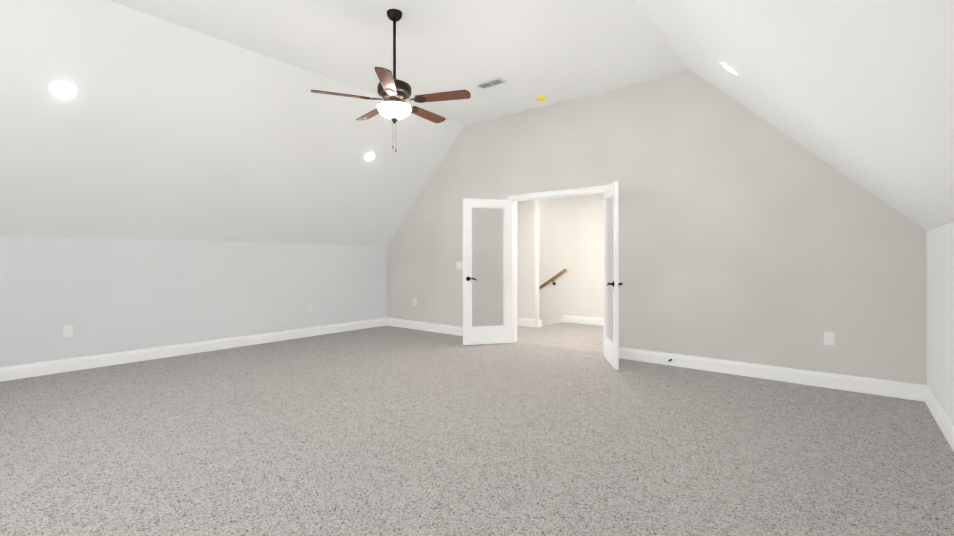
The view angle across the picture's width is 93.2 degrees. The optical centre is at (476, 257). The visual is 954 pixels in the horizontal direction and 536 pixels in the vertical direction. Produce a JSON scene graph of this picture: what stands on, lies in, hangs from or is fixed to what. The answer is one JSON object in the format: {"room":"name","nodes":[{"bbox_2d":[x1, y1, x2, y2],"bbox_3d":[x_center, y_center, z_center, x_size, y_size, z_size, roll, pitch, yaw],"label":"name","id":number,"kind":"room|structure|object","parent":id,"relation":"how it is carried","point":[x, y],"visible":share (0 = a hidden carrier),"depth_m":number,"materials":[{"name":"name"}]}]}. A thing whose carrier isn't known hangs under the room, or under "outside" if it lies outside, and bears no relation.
{"room":"empty bonus room","nodes":[
{"label":"empty bonus room","id":0,"kind":"room"},
{"bbox_2d":[0,235,386,367],"bbox_3d":[-3.667,0.503,5.810,0.120,1.440,6.540,0,0,39],"label":"wall","id":1,"kind":"structure","parent":0,"point":[107,295],"depth_m":5.53,"materials":[{"name":"paint"}]},
{"bbox_2d":[64,325,72,336],"bbox_3d":[-4.376,0.790,4.832,0.008,0.116,0.072,0,0,39],"label":"electrical outlet","id":2,"kind":"object","parent":1,"relation":"attached to","point":[68,331],"visible":1,"depth_m":4.83,"materials":[{"name":"white plastic"}]},
{"bbox_2d":[0,318,387,381],"bbox_3d":[-3.606,1.155,5.777,0.015,0.135,6.270,0,0,39],"label":"baseboard","id":3,"kind":"structure","parent":1,"relation":"attached to","point":[80,363],"depth_m":5.52,"materials":[{"name":"white wood"}]},
{"bbox_2d":[0,0,463,245],"bbox_3d":[-2.948,-1.204,5.233,1.970,1.970,6.540,0,0,39],"label":"ceiling","id":4,"kind":"structure","parent":0,"point":[159,129],"depth_m":4.79,"materials":[{"name":"paint"}]},
{"bbox_2d":[48,80,78,100],"bbox_3d":[-3.571,-1.442,3.898,0.141,0.141,0.196,0,0,39],"label":"recessed light","id":5,"kind":"object","parent":4,"relation":"in","point":[63,90],"visible":1,"depth_m":3.90,"materials":[{"name":"white"}]},
{"bbox_2d":[363,151,375,161],"bbox_3d":[-1.526,-1.434,6.424,0.141,0.141,0.196,0,0,39],"label":"recessed light","id":6,"kind":"object","parent":4,"relation":"in","point":[369,156],"visible":1,"depth_m":6.42,"materials":[{"name":"white"}]},
{"bbox_2d":[109,0,689,125],"bbox_3d":[-0.900,-2.134,3.578,3.300,0.120,6.540,0,0,39],"label":"ceiling","id":7,"kind":"structure","parent":0,"point":[553,51],"depth_m":4.35,"materials":[{"name":"paint"}]},
{"bbox_2d":[310,9,470,151],"bbox_3d":[-0.690,-1.480,3.865,1.275,1.187,1.256,0,0,39],"label":"ceiling fan","id":8,"kind":"object","parent":7,"relation":"hanging from","point":[390,87],"visible":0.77,"depth_m":3.75,"materials":[{"name":"brown wood"}]},
{"bbox_2d":[377,101,411,119],"bbox_3d":[-0.699,-1.224,3.824,0.292,0.098,0.292,0,0,39],"label":"shade","id":9,"kind":"object","parent":8,"relation":"attached to","point":[394,109],"visible":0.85,"depth_m":3.73,"materials":[{"name":"white glass"}]},
{"bbox_2d":[475,77,506,89],"bbox_3d":[0.164,-2.062,5.354,0.360,0.012,0.170,0,0,39],"label":"ceiling vent","id":10,"kind":"object","parent":7,"relation":"in","point":[497,81],"visible":1,"depth_m":5.34,"materials":[{"name":"white metal"}]},
{"bbox_2d":[536,95,545,100],"bbox_3d":[0.821,-2.043,5.800,0.136,0.046,0.136,0,0,39],"label":"smoke detector","id":11,"kind":"object","parent":7,"relation":"attached to","point":[540,97],"visible":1,"depth_m":5.76,"materials":[{"name":"yellow plastic"}]},
{"bbox_2d":[0,325,953,535],"bbox_3d":[-0.900,1.291,3.567,7.240,0.150,6.540,0,0,39],"label":"floor carpet","id":12,"kind":"object","parent":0,"point":[386,430],"visible":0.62,"depth_m":2.87,"materials":[{"name":"grey carpet"}]},
{"bbox_2d":[517,199,538,326],"bbox_3d":[-0.176,1.308,9.015,3.270,5.050,0.120,0,0,39],"label":"wall","id":13,"kind":"structure","parent":0,"point":[527,259],"depth_m":8.06,"materials":[{"name":"paint"}]},
{"bbox_2d":[517,318,538,326],"bbox_3d":[0.332,1.163,8.518,1.885,0.135,0.015,0,0,39],"label":"baseboard","id":14,"kind":"structure","parent":13,"relation":"attached to","point":[520,321],"depth_m":8.05,"materials":[{"name":"white wood"}]},
{"bbox_2d":[517,322,603,353],"bbox_3d":[1.116,1.304,7.687,4.390,0.150,2.400,0,0,39],"label":"floor","id":15,"kind":"structure","parent":0,"point":[581,337],"depth_m":7.01,"materials":[{"name":"beige carpet"}]},
{"bbox_2d":[539,193,603,325],"bbox_3d":[1.289,1.308,9.013,5.790,5.050,0.120,0,0,39],"label":"wall","id":16,"kind":"structure","parent":0,"point":[571,234],"depth_m":8.53,"materials":[{"name":"paint"}]},
{"bbox_2d":[539,268,566,289],"bbox_3d":[0.744,1.018,9.318,2.473,1.620,0.093,0,0,39],"label":"stair handrail","id":17,"kind":"object","parent":16,"relation":"attached to","point":[553,278],"visible":0.31,"depth_m":8.71,"materials":[{"name":"brown wood"}]},
{"bbox_2d":[539,315,603,326],"bbox_3d":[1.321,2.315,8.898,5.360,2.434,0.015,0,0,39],"label":"baseboard","id":18,"kind":"structure","parent":16,"relation":"attached to","point":[566,318],"depth_m":8.39,"materials":[{"name":"white wood"}]},
{"bbox_2d":[387,70,926,384],"bbox_3d":[1.119,-0.421,6.068,7.000,3.290,0.120,0,0,39],"label":"wall","id":19,"kind":"structure","parent":0,"point":[745,235],"depth_m":4.93,"materials":[{"name":"paint"}]},
{"bbox_2d":[388,318,462,335],"bbox_3d":[-0.584,1.160,7.355,2.665,0.135,0.015,0,0,39],"label":"baseboard","id":20,"kind":"structure","parent":19,"relation":"attached to","point":[454,330],"depth_m":7.56,"materials":[{"name":"white wood"}]},
{"bbox_2d":[457,262,462,268],"bbox_3d":[-0.279,0.127,7.109,0.118,0.116,0.019,0,0,39],"label":"light switch","id":21,"kind":"object","parent":19,"relation":"attached to","point":[459,265],"visible":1,"depth_m":7.10,"materials":[{"name":"white plastic"}]},
{"bbox_2d":[463,198,511,344],"bbox_3d":[0.149,0.198,6.357,0.456,2.030,0.606,0,0,39],"label":"french door","id":22,"kind":"structure","parent":19,"relation":"in","point":[476,335],"depth_m":6.33,"materials":[{"name":"white wood"}]},
{"bbox_2d":[508,185,612,342],"bbox_3d":[1.099,0.167,6.082,1.558,2.113,0.152,0,0,39],"label":"door frame","id":23,"kind":"structure","parent":19,"relation":"attached to","point":[564,193],"depth_m":6.04,"materials":[{"name":"white wood"}]},
{"bbox_2d":[603,181,621,369],"bbox_3d":[1.550,0.194,5.212,0.430,2.030,0.626,0,0,39],"label":"french door","id":24,"kind":"structure","parent":19,"relation":"in","point":[611,352],"depth_m":4.95,"materials":[{"name":"white wood"}]},
{"bbox_2d":[619,347,919,400],"bbox_3d":[2.714,1.152,4.686,2.707,0.135,0.015,0,0,39],"label":"baseboard","id":25,"kind":"structure","parent":19,"relation":"attached to","point":[917,392],"depth_m":4.44,"materials":[{"name":"white wood"}]},
{"bbox_2d":[824,332,833,344],"bbox_3d":[3.294,0.758,4.221,0.072,0.116,0.008,0,0,39],"label":"outlet","id":26,"kind":"object","parent":19,"relation":"attached to","point":[828,338],"visible":1,"depth_m":4.22,"materials":[{"name":"white plastic"}]},
{"bbox_2d":[635,0,953,230],"bbox_3d":[1.148,-1.214,1.917,1.970,1.970,6.540,0,0,39],"label":"ceiling","id":27,"kind":"structure","parent":0,"point":[860,93],"depth_m":2.20,"materials":[{"name":"paint"}]},
{"bbox_2d":[719,61,739,76],"bbox_3d":[1.928,-1.443,3.448,0.141,0.141,0.196,0,0,39],"label":"recessed light","id":28,"kind":"object","parent":27,"relation":"in","point":[727,67],"visible":1,"depth_m":3.44,"materials":[{"name":"white"}]},
{"bbox_2d":[926,222,953,424],"bbox_3d":[1.867,0.489,1.330,0.120,1.440,6.540,0,0,39],"label":"wall","id":29,"kind":"structure","parent":0,"point":[940,311],"depth_m":3.25,"materials":[{"name":"paint"}]},
{"bbox_2d":[920,385,953,450],"bbox_3d":[1.824,1.141,1.382,0.015,0.135,6.270,0,0,39],"label":"baseboard","id":30,"kind":"structure","parent":29,"relation":"attached to","point":[946,426],"depth_m":3.27,"materials":[{"name":"white wood"}]}
]}

